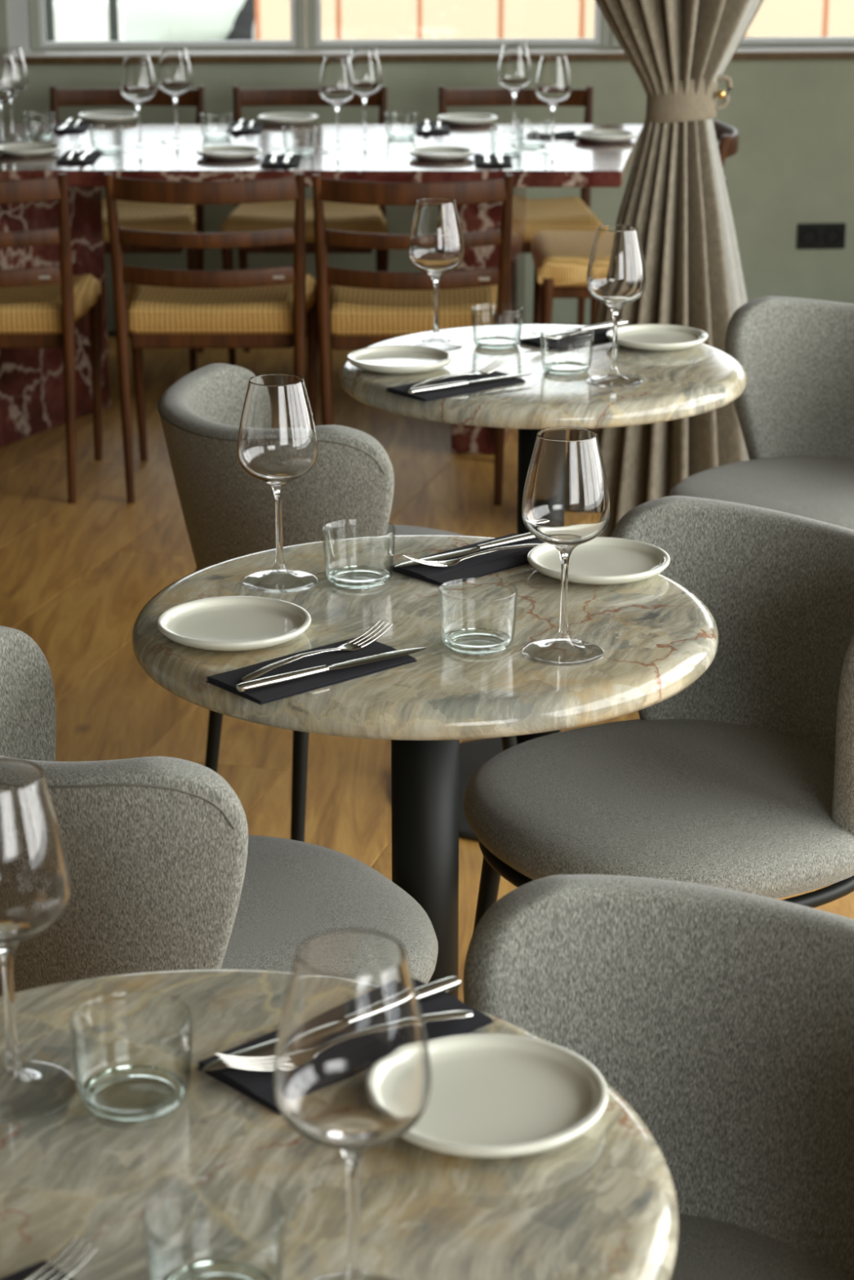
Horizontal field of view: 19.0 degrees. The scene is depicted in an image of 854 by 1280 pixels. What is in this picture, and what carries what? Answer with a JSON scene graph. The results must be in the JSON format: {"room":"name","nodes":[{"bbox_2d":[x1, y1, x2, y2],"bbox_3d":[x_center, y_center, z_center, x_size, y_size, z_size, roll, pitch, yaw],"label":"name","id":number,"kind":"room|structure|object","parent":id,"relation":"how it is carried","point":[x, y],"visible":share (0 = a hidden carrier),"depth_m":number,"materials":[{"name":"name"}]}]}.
{"room":"restaurant dining room","nodes":[
{"label":"restaurant dining room","id":0,"kind":"room"},
{"bbox_2d":[0,324,853,1002],"bbox_3d":[-0.100,0.631,3.370,6.200,0.120,10.600,0,18,0],"label":"floor","id":1,"kind":"structure","parent":0,"point":[77,579],"depth_m":5.51,"materials":[{"name":"brown wood"}]},
{"bbox_2d":[0,173,102,503],"bbox_3d":[-1.045,-0.751,6.101,0.477,0.785,0.526,0,18,0],"label":"dining chair","id":2,"kind":"object","parent":1,"relation":"on","point":[41,307],"visible":1,"depth_m":5.96,"materials":[{"name":"brown wood"}]},
{"bbox_2d":[49,85,204,373],"bbox_3d":[-0.885,-1.197,7.444,0.477,0.785,0.526,0,18,0],"label":"dining chair","id":3,"kind":"object","parent":1,"relation":"on","point":[148,216],"visible":0.32,"depth_m":7.42,"materials":[{"name":"brown wood"}]},
{"bbox_2d":[103,173,318,503],"bbox_3d":[-0.505,-0.751,6.101,0.477,0.785,0.526,0,18,0],"label":"dining chair","id":4,"kind":"object","parent":1,"relation":"on","point":[264,308],"visible":0.99,"depth_m":5.95,"materials":[{"name":"brown wood"}]},
{"bbox_2d":[0,626,438,995],"bbox_3d":[-0.278,0.383,2.737,0.559,0.750,0.532,-16,24,-39],"label":"tub chair","id":5,"kind":"object","parent":1,"relation":"on","point":[166,871],"visible":0.48,"depth_m":2.43,"materials":[{"name":"grey fabric"}]},
{"bbox_2d":[221,85,389,365],"bbox_3d":[-0.345,-1.197,7.444,0.477,0.785,0.526,0,18,0],"label":"dining chair","id":6,"kind":"object","parent":1,"relation":"on","point":[271,215],"visible":0.39,"depth_m":7.26,"materials":[{"name":"brown wood"}]},
{"bbox_2d":[0,124,643,454],"bbox_3d":[-0.950,-0.925,6.697,3.099,0.740,0.925,0,18,0],"label":"dining table","id":7,"kind":"object","parent":1,"relation":"on","point":[33,400],"visible":0.52,"depth_m":6.59,"materials":[{"name":"red stone"}]},
{"bbox_2d":[0,53,18,141],"bbox_3d":[-1.083,-1.371,6.490,0.091,0.238,0.091,-1,18,-3],"label":"wine glass","id":8,"kind":"object","parent":7,"relation":"on","point":[9,82],"visible":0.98,"depth_m":6.45,"materials":[{"name":"clear glass"}]},
{"bbox_2d":[0,53,18,104],"bbox_3d":[-1.083,-1.425,6.472,0.091,0.125,0.091,0,18,0],"label":"bowl","id":9,"kind":"object","parent":8,"relation":"on","point":[9,82],"depth_m":6.44,"materials":[{"name":"clear glass"}]},
{"bbox_2d":[0,47,30,142],"bbox_3d":[-1.083,-1.422,6.641,0.091,0.238,0.091,16,24,39],"label":"wine glass","id":10,"kind":"object","parent":7,"relation":"on","point":[16,53],"visible":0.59,"depth_m":6.61,"materials":[{"name":"clear glass"}]},
{"bbox_2d":[0,47,28,93],"bbox_3d":[-1.083,-1.475,6.623,0.091,0.125,0.091,0,18,0],"label":"bowl","id":11,"kind":"object","parent":10,"relation":"on","point":[16,53],"depth_m":6.60,"materials":[{"name":"clear glass"}]},
{"bbox_2d":[0,142,61,156],"bbox_3d":[-1.008,-1.238,6.437,0.167,0.018,0.167,13,22,33],"label":"plate","id":12,"kind":"object","parent":7,"relation":"on","point":[24,148],"visible":1,"depth_m":6.45,"materials":[{"name":"white ceramic"}]},
{"bbox_2d":[50,120,93,133],"bbox_3d":[-0.966,-1.397,6.934,0.092,0.007,0.205,0,18,0],"label":"napkin","id":13,"kind":"object","parent":7,"relation":"on","point":[83,126],"visible":0.88,"depth_m":6.89,"materials":[{"name":"black fabric"}]},
{"bbox_2d":[56,150,103,164],"bbox_3d":[-0.865,-1.205,6.354,0.092,0.007,0.205,0,18,0],"label":"napkin","id":14,"kind":"object","parent":7,"relation":"on","point":[91,157],"visible":0.87,"depth_m":6.32,"materials":[{"name":"black fabric"}]},
{"bbox_2d":[77,111,137,123],"bbox_3d":[-0.887,-1.454,7.086,0.167,0.018,0.167,-6,19,-18],"label":"plate","id":15,"kind":"object","parent":7,"relation":"on","point":[98,117],"visible":0.98,"depth_m":7.10,"materials":[{"name":"white ceramic"}]},
{"bbox_2d":[120,53,157,152],"bbox_3d":[-0.732,-1.362,6.461,0.091,0.238,0.091,7,20,21],"label":"wine glass","id":16,"kind":"object","parent":7,"relation":"on","point":[137,80],"visible":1,"depth_m":6.41,"materials":[{"name":"clear glass"}]},
{"bbox_2d":[120,53,155,106],"bbox_3d":[-0.732,-1.415,6.443,0.091,0.125,0.091,0,18,0],"label":"bowl","id":17,"kind":"object","parent":16,"relation":"on","point":[137,80],"depth_m":6.41,"materials":[{"name":"clear glass"}]},
{"bbox_2d":[157,47,193,143],"bbox_3d":[-0.654,-1.417,6.626,0.091,0.238,0.091,-10,21,-27],"label":"wine glass","id":18,"kind":"object","parent":7,"relation":"on","point":[175,77],"visible":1,"depth_m":6.58,"materials":[{"name":"clear glass"}]},
{"bbox_2d":[157,47,192,97],"bbox_3d":[-0.654,-1.470,6.608,0.091,0.125,0.091,0,18,0],"label":"bowl","id":19,"kind":"object","parent":18,"relation":"on","point":[175,77],"depth_m":6.57,"materials":[{"name":"clear glass"}]},
{"bbox_2d":[195,145,262,159],"bbox_3d":[-0.496,-1.219,6.380,0.167,0.018,0.167,6,19,16],"label":"plate","id":20,"kind":"object","parent":7,"relation":"on","point":[219,152],"visible":1,"depth_m":6.39,"materials":[{"name":"white ceramic"}]},
{"bbox_2d":[226,121,264,133],"bbox_3d":[-0.492,-1.392,6.918,0.092,0.007,0.205,0,18,0],"label":"napkin","id":21,"kind":"object","parent":7,"relation":"on","point":[258,126],"visible":0.89,"depth_m":6.87,"materials":[{"name":"black fabric"}]},
{"bbox_2d":[260,153,302,167],"bbox_3d":[-0.359,-1.187,6.298,0.092,0.007,0.205,0,18,0],"label":"napkin","id":22,"kind":"object","parent":7,"relation":"on","point":[295,160],"visible":0.81,"depth_m":6.26,"materials":[{"name":"black fabric"}]},
{"bbox_2d":[257,112,318,124],"bbox_3d":[-0.384,-1.442,7.051,0.167,0.018,0.167,8,20,22],"label":"plate","id":23,"kind":"object","parent":7,"relation":"on","point":[279,118],"visible":1,"depth_m":7.07,"materials":[{"name":"white ceramic"}]},
{"bbox_2d":[319,55,355,154],"bbox_3d":[-0.227,-1.352,6.431,0.091,0.238,0.091,10,21,27],"label":"wine glass","id":24,"kind":"object","parent":7,"relation":"on","point":[336,82],"visible":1,"depth_m":6.38,"materials":[{"name":"clear glass"}]},
{"bbox_2d":[319,55,355,106],"bbox_3d":[-0.227,-1.406,6.414,0.091,0.125,0.091,0,18,0],"label":"bowl","id":25,"kind":"object","parent":24,"relation":"on","point":[336,82],"depth_m":6.38,"materials":[{"name":"clear glass"}]},
{"bbox_2d":[348,48,382,144],"bbox_3d":[-0.162,-1.411,6.610,0.091,0.238,0.091,-1,18,-3],"label":"wine glass","id":26,"kind":"object","parent":7,"relation":"on","point":[365,64],"visible":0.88,"depth_m":6.56,"materials":[{"name":"clear glass"}]},
{"bbox_2d":[350,48,382,98],"bbox_3d":[-0.162,-1.465,6.593,0.091,0.125,0.091,0,18,0],"label":"bowl","id":27,"kind":"object","parent":26,"relation":"on","point":[365,64],"depth_m":6.56,"materials":[{"name":"clear glass"}]},
{"bbox_2d":[415,122,450,134],"bbox_3d":[0.016,-1.387,6.901,0.092,0.007,0.205,0,18,0],"label":"napkin","id":28,"kind":"object","parent":7,"relation":"on","point":[420,126],"visible":0.79,"depth_m":6.85,"materials":[{"name":"black fabric"}]},
{"bbox_2d":[408,146,475,160],"bbox_3d":[0.037,-1.215,6.366,0.167,0.018,0.167,16,24,39],"label":"plate","id":29,"kind":"object","parent":7,"relation":"on","point":[429,153],"visible":1,"depth_m":6.38,"materials":[{"name":"white ceramic"}]},
{"bbox_2d":[437,113,497,125],"bbox_3d":[0.112,-1.436,7.034,0.167,0.018,0.167,-6,19,-18],"label":"plate","id":30,"kind":"object","parent":7,"relation":"on","point":[460,119],"visible":1,"depth_m":7.05,"materials":[{"name":"white ceramic"}]},
{"bbox_2d":[473,153,512,167],"bbox_3d":[0.163,-1.187,6.298,0.092,0.007,0.205,0,18,0],"label":"napkin","id":31,"kind":"object","parent":7,"relation":"on","point":[479,160],"visible":0.85,"depth_m":6.26,"materials":[{"name":"black fabric"}]},
{"bbox_2d":[497,43,531,137],"bbox_3d":[0.231,-1.453,6.735,0.091,0.238,0.091,3,19,9],"label":"wine glass","id":32,"kind":"object","parent":7,"relation":"on","point":[514,69],"visible":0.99,"depth_m":6.69,"materials":[{"name":"clear glass"}]},
{"bbox_2d":[497,43,531,93],"bbox_3d":[0.231,-1.506,6.718,0.091,0.125,0.091,0,18,0],"label":"bowl","id":33,"kind":"object","parent":32,"relation":"on","point":[514,69],"depth_m":6.68,"materials":[{"name":"clear glass"}]},
{"bbox_2d":[515,118,548,146],"bbox_3d":[0.272,-1.309,6.577,0.084,0.064,0.084,-8,20,-23],"label":"tumbler","id":34,"kind":"object","parent":7,"relation":"on","point":[526,143],"visible":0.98,"depth_m":6.57,"materials":[{"name":"clear glass"}]},
{"bbox_2d":[525,132,578,138],"bbox_3d":[0.366,-1.338,6.756,0.205,0.007,0.092,0,18,0],"label":"napkin","id":35,"kind":"object","parent":7,"relation":"on","point":[529,135],"visible":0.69,"depth_m":6.74,"materials":[{"name":"black fabric"}]},
{"bbox_2d":[534,54,571,153],"bbox_3d":[0.319,-1.357,6.446,0.091,0.238,0.091,-10,21,-27],"label":"wine glass","id":36,"kind":"object","parent":7,"relation":"on","point":[553,86],"visible":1,"depth_m":6.40,"materials":[{"name":"clear glass"}]},
{"bbox_2d":[534,54,571,106],"bbox_3d":[0.319,-1.410,6.428,0.091,0.125,0.091,0,18,0],"label":"bowl","id":37,"kind":"object","parent":36,"relation":"on","point":[553,86],"depth_m":6.39,"materials":[{"name":"clear glass"}]},
{"bbox_2d":[573,128,637,142],"bbox_3d":[0.470,-1.323,6.691,0.167,0.018,0.167,-7,20,-20],"label":"plate","id":38,"kind":"object","parent":7,"relation":"on","point":[610,135],"visible":1,"depth_m":6.70,"materials":[{"name":"white ceramic"}]},
{"bbox_2d":[157,363,516,841],"bbox_3d":[-0.135,-0.032,3.990,0.559,0.750,0.532,-13,22,-34],"label":"tub chair","id":39,"kind":"object","parent":1,"relation":"on","point":[229,513],"visible":0.51,"depth_m":3.70,"materials":[{"name":"grey fabric"}]},
{"bbox_2d":[0,968,678,1279],"bbox_3d":[-0.160,0.701,1.793,0.650,0.740,0.650,-15,23,-38],"label":"bistro table","id":40,"kind":"object","parent":1,"relation":"on","point":[601,1204],"visible":0.72,"depth_m":1.67,"materials":[{"name":"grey stone"}]},
{"bbox_2d":[0,1259,73,1279],"bbox_3d":[-0.281,0.414,1.471,0.205,0.007,0.092,-15,24,-38],"label":"napkin","id":41,"kind":"object","parent":40,"relation":"on","point":[22,1274],"visible":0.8,"depth_m":1.55,"materials":[{"name":"black fabric"}]},
{"bbox_2d":[23,1235,97,1279],"bbox_3d":[-0.278,0.397,1.483,0.024,0.017,0.204,17,25,42],"label":"fork","id":42,"kind":"object","parent":41,"relation":"on","point":[38,1272],"visible":1,"depth_m":1.54,"materials":[{"name":"silver metal"}]},
{"bbox_2d":[0,758,77,1122],"bbox_3d":[-0.288,0.203,1.742,0.091,0.238,0.091,1,18,3],"label":"wine glass","id":43,"kind":"object","parent":40,"relation":"on","point":[35,882],"visible":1,"depth_m":1.70,"materials":[{"name":"clear glass"}]},
{"bbox_2d":[0,758,71,949],"bbox_3d":[-0.288,0.149,1.725,0.091,0.125,0.091,0,18,0],"label":"bowl","id":44,"kind":"object","parent":43,"relation":"on","point":[35,882],"depth_m":1.69,"materials":[{"name":"clear glass"}]},
{"bbox_2d":[69,990,192,1123],"bbox_3d":[-0.203,0.289,1.758,0.084,0.064,0.084,4,19,11],"label":"tumbler","id":45,"kind":"object","parent":40,"relation":"on","point":[166,1077],"visible":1,"depth_m":1.76,"materials":[{"name":"clear glass"}]},
{"bbox_2d":[142,1182,284,1279],"bbox_3d":[-0.126,0.369,1.518,0.084,0.064,0.084,-4,19,-13],"label":"tumbler","id":46,"kind":"object","parent":40,"relation":"on","point":[211,1269],"visible":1,"depth_m":1.55,"materials":[{"name":"clear glass"}]},
{"bbox_2d":[197,977,493,1115],"bbox_3d":[-0.057,0.290,1.845,0.205,0.007,0.092,-16,24,-40],"label":"napkin","id":47,"kind":"object","parent":40,"relation":"on","point":[258,1086],"visible":0.24,"depth_m":1.84,"materials":[{"name":"black fabric"}]},
{"bbox_2d":[201,976,460,1071],"bbox_3d":[-0.067,0.279,1.853,0.230,0.008,0.020,-14,23,-37],"label":"knife","id":48,"kind":"object","parent":47,"relation":"on","point":[428,991],"visible":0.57,"depth_m":1.89,"materials":[{"name":"silver metal"}]},
{"bbox_2d":[214,1009,472,1071],"bbox_3d":[-0.055,0.283,1.821,0.204,0.017,0.024,-10,21,-28],"label":"fork","id":49,"kind":"object","parent":47,"relation":"on","point":[257,1064],"visible":0.55,"depth_m":1.79,"materials":[{"name":"silver metal"}]},
{"bbox_2d":[273,928,431,1279],"bbox_3d":[-0.043,0.289,1.481,0.091,0.238,0.091,1,18,3],"label":"wine glass","id":50,"kind":"object","parent":40,"relation":"on","point":[352,1065],"visible":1,"depth_m":1.43,"materials":[{"name":"clear glass"}]},
{"bbox_2d":[273,928,431,1153],"bbox_3d":[-0.043,0.236,1.464,0.091,0.125,0.091,0,18,0],"label":"bowl","id":51,"kind":"object","parent":50,"relation":"on","point":[352,1065],"depth_m":1.43,"materials":[{"name":"clear glass"}]},
{"bbox_2d":[398,1033,608,1158],"bbox_3d":[0.041,0.316,1.750,0.167,0.018,0.167,8,20,22],"label":"plate","id":52,"kind":"object","parent":40,"relation":"on","point":[493,1095],"visible":0.75,"depth_m":1.75,"materials":[{"name":"white ceramic"}]},
{"bbox_2d":[311,173,513,506],"bbox_3d":[-0.032,-0.745,6.082,0.477,0.785,0.526,0,18,0],"label":"dining chair","id":53,"kind":"object","parent":1,"relation":"on","point":[360,309],"visible":0.87,"depth_m":5.87,"materials":[{"name":"brown wood"}]},
{"bbox_2d":[132,534,718,999],"bbox_3d":[-0.002,0.318,2.949,0.650,0.740,0.650,3,19,9],"label":"bistro table","id":54,"kind":"object","parent":1,"relation":"on","point":[656,637],"visible":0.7,"depth_m":2.77,"materials":[{"name":"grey stone"}]},
{"bbox_2d":[155,595,311,651],"bbox_3d":[-0.208,-0.015,2.747,0.167,0.018,0.167,0,18,-1],"label":"plate","id":55,"kind":"object","parent":54,"relation":"on","point":[229,623],"visible":1,"depth_m":2.76,"materials":[{"name":"white ceramic"}]},
{"bbox_2d":[237,373,318,592],"bbox_3d":[-0.169,-0.180,2.897,0.091,0.238,0.091,-1,18,-3],"label":"wine glass","id":56,"kind":"object","parent":54,"relation":"on","point":[277,439],"visible":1,"depth_m":2.85,"materials":[{"name":"clear glass"}]},
{"bbox_2d":[237,373,318,488],"bbox_3d":[-0.169,-0.233,2.879,0.091,0.125,0.091,0,18,0],"label":"bowl","id":57,"kind":"object","parent":56,"relation":"on","point":[277,439],"depth_m":2.85,"materials":[{"name":"clear glass"}]},
{"bbox_2d":[206,636,417,705],"bbox_3d":[-0.118,0.029,2.632,0.205,0.007,0.092,-15,24,-38],"label":"napkin","id":58,"kind":"object","parent":54,"relation":"on","point":[228,681],"visible":0.78,"depth_m":2.62,"materials":[{"name":"black fabric"}]},
{"bbox_2d":[241,620,392,682],"bbox_3d":[-0.115,0.012,2.644,0.024,0.017,0.204,17,25,42],"label":"fork","id":59,"kind":"object","parent":58,"relation":"on","point":[351,645],"visible":1,"depth_m":2.67,"materials":[{"name":"silver metal"}]},
{"bbox_2d":[235,647,426,692],"bbox_3d":[-0.095,0.028,2.611,0.230,0.008,0.020,-13,22,-33],"label":"knife","id":60,"kind":"object","parent":58,"relation":"on","point":[263,682],"visible":1,"depth_m":2.59,"materials":[{"name":"silver metal"}]},
{"bbox_2d":[322,518,395,589],"bbox_3d":[-0.078,-0.098,2.925,0.084,0.064,0.084,-15,24,-38],"label":"tumbler","id":61,"kind":"object","parent":54,"relation":"on","point":[384,574],"visible":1,"depth_m":2.92,"materials":[{"name":"clear glass"}]},
{"bbox_2d":[390,533,546,586],"bbox_3d":[0.063,-0.096,3.011,0.205,0.007,0.092,-16,24,-40],"label":"napkin","id":62,"kind":"object","parent":54,"relation":"on","point":[479,566],"visible":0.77,"depth_m":2.98,"materials":[{"name":"black fabric"}]},
{"bbox_2d":[394,532,537,567],"bbox_3d":[0.053,-0.107,3.018,0.230,0.008,0.020,-14,23,-37],"label":"knife","id":63,"kind":"object","parent":62,"relation":"on","point":[525,537],"visible":0.81,"depth_m":3.02,"materials":[{"name":"silver metal"}]},
{"bbox_2d":[402,543,541,567],"bbox_3d":[0.065,-0.103,2.986,0.204,0.017,0.024,-10,21,-28],"label":"fork","id":64,"kind":"object","parent":62,"relation":"on","point":[446,563],"visible":0.94,"depth_m":2.97,"materials":[{"name":"silver metal"}]},
{"bbox_2d":[438,577,517,654],"bbox_3d":[0.054,-0.024,2.703,0.084,0.064,0.084,13,22,34],"label":"tumbler","id":65,"kind":"object","parent":54,"relation":"on","point":[505,638],"visible":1,"depth_m":2.70,"materials":[{"name":"clear glass"}]},
{"bbox_2d":[521,426,609,666],"bbox_3d":[0.144,-0.099,2.654,0.091,0.238,0.091,-1,18,-3],"label":"wine glass","id":66,"kind":"object","parent":54,"relation":"on","point":[566,504],"visible":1,"depth_m":2.60,"materials":[{"name":"clear glass"}]},
{"bbox_2d":[521,426,609,552],"bbox_3d":[0.144,-0.153,2.636,0.091,0.125,0.091,0,18,0],"label":"bowl","id":67,"kind":"object","parent":66,"relation":"on","point":[566,504],"depth_m":2.60,"materials":[{"name":"clear glass"}]},
{"bbox_2d":[526,536,670,585],"bbox_3d":[0.200,-0.089,2.973,0.167,0.018,0.167,-11,21,-29],"label":"plate","id":68,"kind":"object","parent":54,"relation":"on","point":[599,561],"visible":0.89,"depth_m":2.98,"materials":[{"name":"white ceramic"}]},
{"bbox_2d":[438,85,603,325],"bbox_3d":[0.262,-1.197,7.444,0.477,0.785,0.526,0,18,0],"label":"dining chair","id":69,"kind":"object","parent":1,"relation":"on","point":[569,213],"visible":0.38,"depth_m":7.51,"materials":[{"name":"brown wood"}]},
{"bbox_2d":[339,324,746,840],"bbox_3d":[0.185,-0.095,4.194,0.650,0.740,0.650,-10,21,-28],"label":"bistro table","id":70,"kind":"object","parent":1,"relation":"on","point":[702,378],"visible":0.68,"depth_m":3.96,"materials":[{"name":"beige stone"}]},
{"bbox_2d":[346,345,452,374],"bbox_3d":[-0.043,-0.441,4.034,0.167,0.018,0.167,6,19,18],"label":"plate","id":71,"kind":"object","parent":70,"relation":"on","point":[387,359],"visible":1,"depth_m":4.05,"materials":[{"name":"white ceramic"}]},
{"bbox_2d":[408,197,464,350],"bbox_3d":[0.015,-0.598,4.156,0.091,0.238,0.091,-3,19,-9],"label":"wine glass","id":72,"kind":"object","parent":70,"relation":"on","point":[436,247],"visible":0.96,"depth_m":4.11,"materials":[{"name":"clear glass"}]},
{"bbox_2d":[408,197,464,278],"bbox_3d":[0.015,-0.651,4.138,0.091,0.125,0.091,0,18,0],"label":"bowl","id":73,"kind":"object","parent":72,"relation":"on","point":[436,247],"depth_m":4.10,"materials":[{"name":"clear glass"}]},
{"bbox_2d":[386,370,525,401],"bbox_3d":[0.045,-0.391,3.900,0.205,0.007,0.092,-15,24,-38],"label":"napkin","id":74,"kind":"object","parent":70,"relation":"on","point":[402,390],"visible":0.83,"depth_m":3.88,"materials":[{"name":"black fabric"}]},
{"bbox_2d":[410,357,508,388],"bbox_3d":[0.048,-0.409,3.912,0.024,0.017,0.204,17,25,42],"label":"fork","id":75,"kind":"object","parent":74,"relation":"on","point":[485,371],"visible":1,"depth_m":3.94,"materials":[{"name":"silver metal"}]},
{"bbox_2d":[408,373,532,394],"bbox_3d":[0.068,-0.393,3.879,0.230,0.008,0.020,-13,22,-33],"label":"knife","id":76,"kind":"object","parent":74,"relation":"on","point":[452,384],"visible":1,"depth_m":3.85,"materials":[{"name":"silver metal"}]},
{"bbox_2d":[471,302,522,349],"bbox_3d":[0.115,-0.514,4.181,0.084,0.064,0.084,3,19,9],"label":"tumbler","id":77,"kind":"object","parent":70,"relation":"on","point":[480,342],"visible":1,"depth_m":4.18,"materials":[{"name":"clear glass"}]},
{"bbox_2d":[540,325,593,375],"bbox_3d":[0.219,-0.453,3.995,0.084,0.064,0.084,14,23,36],"label":"tumbler","id":78,"kind":"object","parent":70,"relation":"on","point":[548,367],"visible":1,"depth_m":3.99,"materials":[{"name":"clear glass"}]},
{"bbox_2d":[518,325,622,351],"bbox_3d":[0.258,-0.506,4.247,0.205,0.007,0.092,-16,24,-40],"label":"napkin","id":79,"kind":"object","parent":70,"relation":"on","point":[575,340],"visible":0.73,"depth_m":4.20,"materials":[{"name":"black fabric"}]},
{"bbox_2d":[528,326,618,339],"bbox_3d":[0.260,-0.513,4.222,0.204,0.017,0.024,-10,21,-28],"label":"fork","id":80,"kind":"object","parent":79,"relation":"on","point":[558,337],"visible":0.97,"depth_m":4.21,"materials":[{"name":"silver metal"}]},
{"bbox_2d":[522,320,627,339],"bbox_3d":[0.248,-0.517,4.254,0.230,0.008,0.020,-14,23,-37],"label":"knife","id":81,"kind":"object","parent":79,"relation":"on","point":[620,322],"visible":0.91,"depth_m":4.26,"materials":[{"name":"silver metal"}]},
{"bbox_2d":[585,224,646,386],"bbox_3d":[0.289,-0.512,3.899,0.091,0.238,0.091,1,18,3],"label":"wine glass","id":82,"kind":"object","parent":70,"relation":"on","point":[616,277],"visible":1,"depth_m":3.85,"materials":[{"name":"clear glass"}]},
{"bbox_2d":[586,224,646,310],"bbox_3d":[0.289,-0.566,3.881,0.091,0.125,0.091,0,18,0],"label":"bowl","id":83,"kind":"object","parent":82,"relation":"on","point":[616,277],"depth_m":3.85,"materials":[{"name":"clear glass"}]},
{"bbox_2d":[606,324,707,351],"bbox_3d":[0.379,-0.496,4.199,0.167,0.018,0.167,-3,19,-9],"label":"plate","id":84,"kind":"object","parent":70,"relation":"on","point":[646,337],"visible":0.97,"depth_m":4.21,"materials":[{"name":"white ceramic"}]},
{"bbox_2d":[531,120,738,324],"bbox_3d":[0.548,-0.969,6.758,0.526,0.785,0.477,0,18,0],"label":"dining chair","id":85,"kind":"object","parent":1,"relation":"on","point":[561,259],"visible":0.38,"depth_m":6.58,"materials":[{"name":"yellow fabric"}]},
{"bbox_2d":[462,874,853,1279],"bbox_3d":[0.176,0.628,1.998,0.559,0.750,0.532,-11,21,-30],"label":"tub chair","id":86,"kind":"object","parent":1,"relation":"on","point":[723,1018],"visible":0.76,"depth_m":2.10,"materials":[{"name":"grey fabric"}]},
{"bbox_2d":[463,495,853,933],"bbox_3d":[0.335,0.257,3.116,0.559,0.750,0.532,-15,24,-38],"label":"tub chair","id":87,"kind":"object","parent":1,"relation":"on","point":[741,779],"visible":0.81,"depth_m":3.12,"materials":[{"name":"grey fabric"}]},
{"bbox_2d":[668,296,853,529],"bbox_3d":[0.702,-0.178,4.429,0.532,0.750,0.559,12,22,32],"label":"tub chair","id":88,"kind":"object","parent":1,"relation":"on","point":[794,410],"visible":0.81,"depth_m":4.55,"materials":[{"name":"grey fabric"}]},
{"bbox_2d":[0,0,853,330],"bbox_3d":[-0.134,-2.484,7.807,6.350,3.200,0.280,-1,18,-4],"label":"wall","id":89,"kind":"structure","parent":0,"point":[793,164],"depth_m":8.02,"materials":[{"name":"green paint"}]},
{"bbox_2d":[6,0,31,53],"bbox_3d":[-1.258,-2.273,7.731,0.058,0.952,0.110,-1,18,-4],"label":"trim","id":90,"kind":"structure","parent":89,"relation":"attached to","point":[18,16],"depth_m":7.80,"materials":[{"name":"grey"}]},
{"bbox_2d":[28,0,306,50],"bbox_3d":[-0.804,-2.294,7.795,0.853,0.952,0.055,-1,18,-4],"label":"window","id":91,"kind":"structure","parent":89,"relation":"in","point":[38,42],"depth_m":7.91,"materials":[{"name":"grey"}]},
{"bbox_2d":[22,45,853,64],"bbox_3d":[0.696,-1.833,7.965,4.000,0.030,0.135,-1,18,-4],"label":"trim","id":92,"kind":"structure","parent":89,"relation":"attached to","point":[804,52],"depth_m":7.87,"materials":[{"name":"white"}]},
{"bbox_2d":[306,0,610,48],"bbox_3d":[0.099,-2.313,7.850,0.952,0.952,0.056,-1,18,-4],"label":"window","id":93,"kind":"structure","parent":89,"relation":"in","point":[313,28],"depth_m":7.97,"materials":[{"name":"grey"}]},
{"bbox_2d":[609,29,853,47],"bbox_3d":[1.621,-2.344,7.944,2.096,0.952,0.056,-1,18,-4],"label":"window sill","id":94,"kind":"structure","parent":89,"relation":"in","point":[766,41],"depth_m":8.04,"materials":[{"name":"grey"}]},
{"bbox_2d":[795,222,845,248],"bbox_3d":[1.260,-1.290,8.141,0.156,0.082,0.015,-1,18,-3],"label":"wall socket","id":95,"kind":"object","parent":89,"relation":"attached to","point":[820,235],"visible":1,"depth_m":8.14,"materials":[{"name":"black plastic"}]},
{"label":"outside","id":96,"kind":"structure","parent":0,"visible":0},
{"bbox_3d":[0.000,-9.079,33.047,60.000,0.130,51.550,0,18,0],"label":"ground","id":97,"kind":"structure","parent":96,"visible":0},
{"bbox_2d":[44,0,55,41],"bbox_3d":[-2.050,-4.213,13.563,0.180,2.900,0.180,0,18,0],"label":"post","id":98,"kind":"object","parent":97,"relation":"on","point":[49,4],"visible":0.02,"depth_m":13.82,"materials":[{"name":"grey paint"}]},
{"bbox_2d":[53,0,124,41],"bbox_3d":[-1.930,-3.320,14.492,0.400,0.620,0.300,0,18,0],"label":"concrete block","id":99,"kind":"object","parent":97,"relation":"on","point":[74,20],"visible":0.2,"depth_m":14.29,"materials":[{"name":"white"}]},
{"bbox_2d":[107,0,119,40],"bbox_3d":[-1.631,-4.025,12.994,0.180,2.900,0.180,0,18,0],"label":"post","id":100,"kind":"object","parent":97,"relation":"on","point":[113,6],"visible":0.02,"depth_m":13.24,"materials":[{"name":"grey metal"}]},
{"bbox_2d":[53,0,255,40],"bbox_3d":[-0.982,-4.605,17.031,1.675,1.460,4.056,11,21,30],"label":"window pane","id":101,"kind":"object","parent":97,"relation":"on","point":[143,20],"visible":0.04,"depth_m":15.32,"materials":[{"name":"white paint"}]},
{"bbox_2d":[254,0,853,48],"bbox_3d":[2.250,-2.706,11.956,6.140,1.050,0.120,0,18,0],"label":"window pane","id":102,"kind":"structure","parent":97,"relation":"on","point":[340,20],"depth_m":11.87,"materials":[{"name":"beige"}]},
{"bbox_3d":[-0.100,-2.455,2.399,6.200,0.150,10.700,0,18,0],"label":"ceiling","id":103,"kind":"structure","parent":0,"visible":0},
{"bbox_2d":[588,0,763,537],"bbox_3d":[0.538,-1.702,5.358,0.605,3.042,0.400,2,18,7],"label":"curtain","id":104,"kind":"object","parent":103,"relation":"hanging from","point":[676,197],"visible":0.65,"depth_m":5.56,"materials":[{"name":"beige fabric"}]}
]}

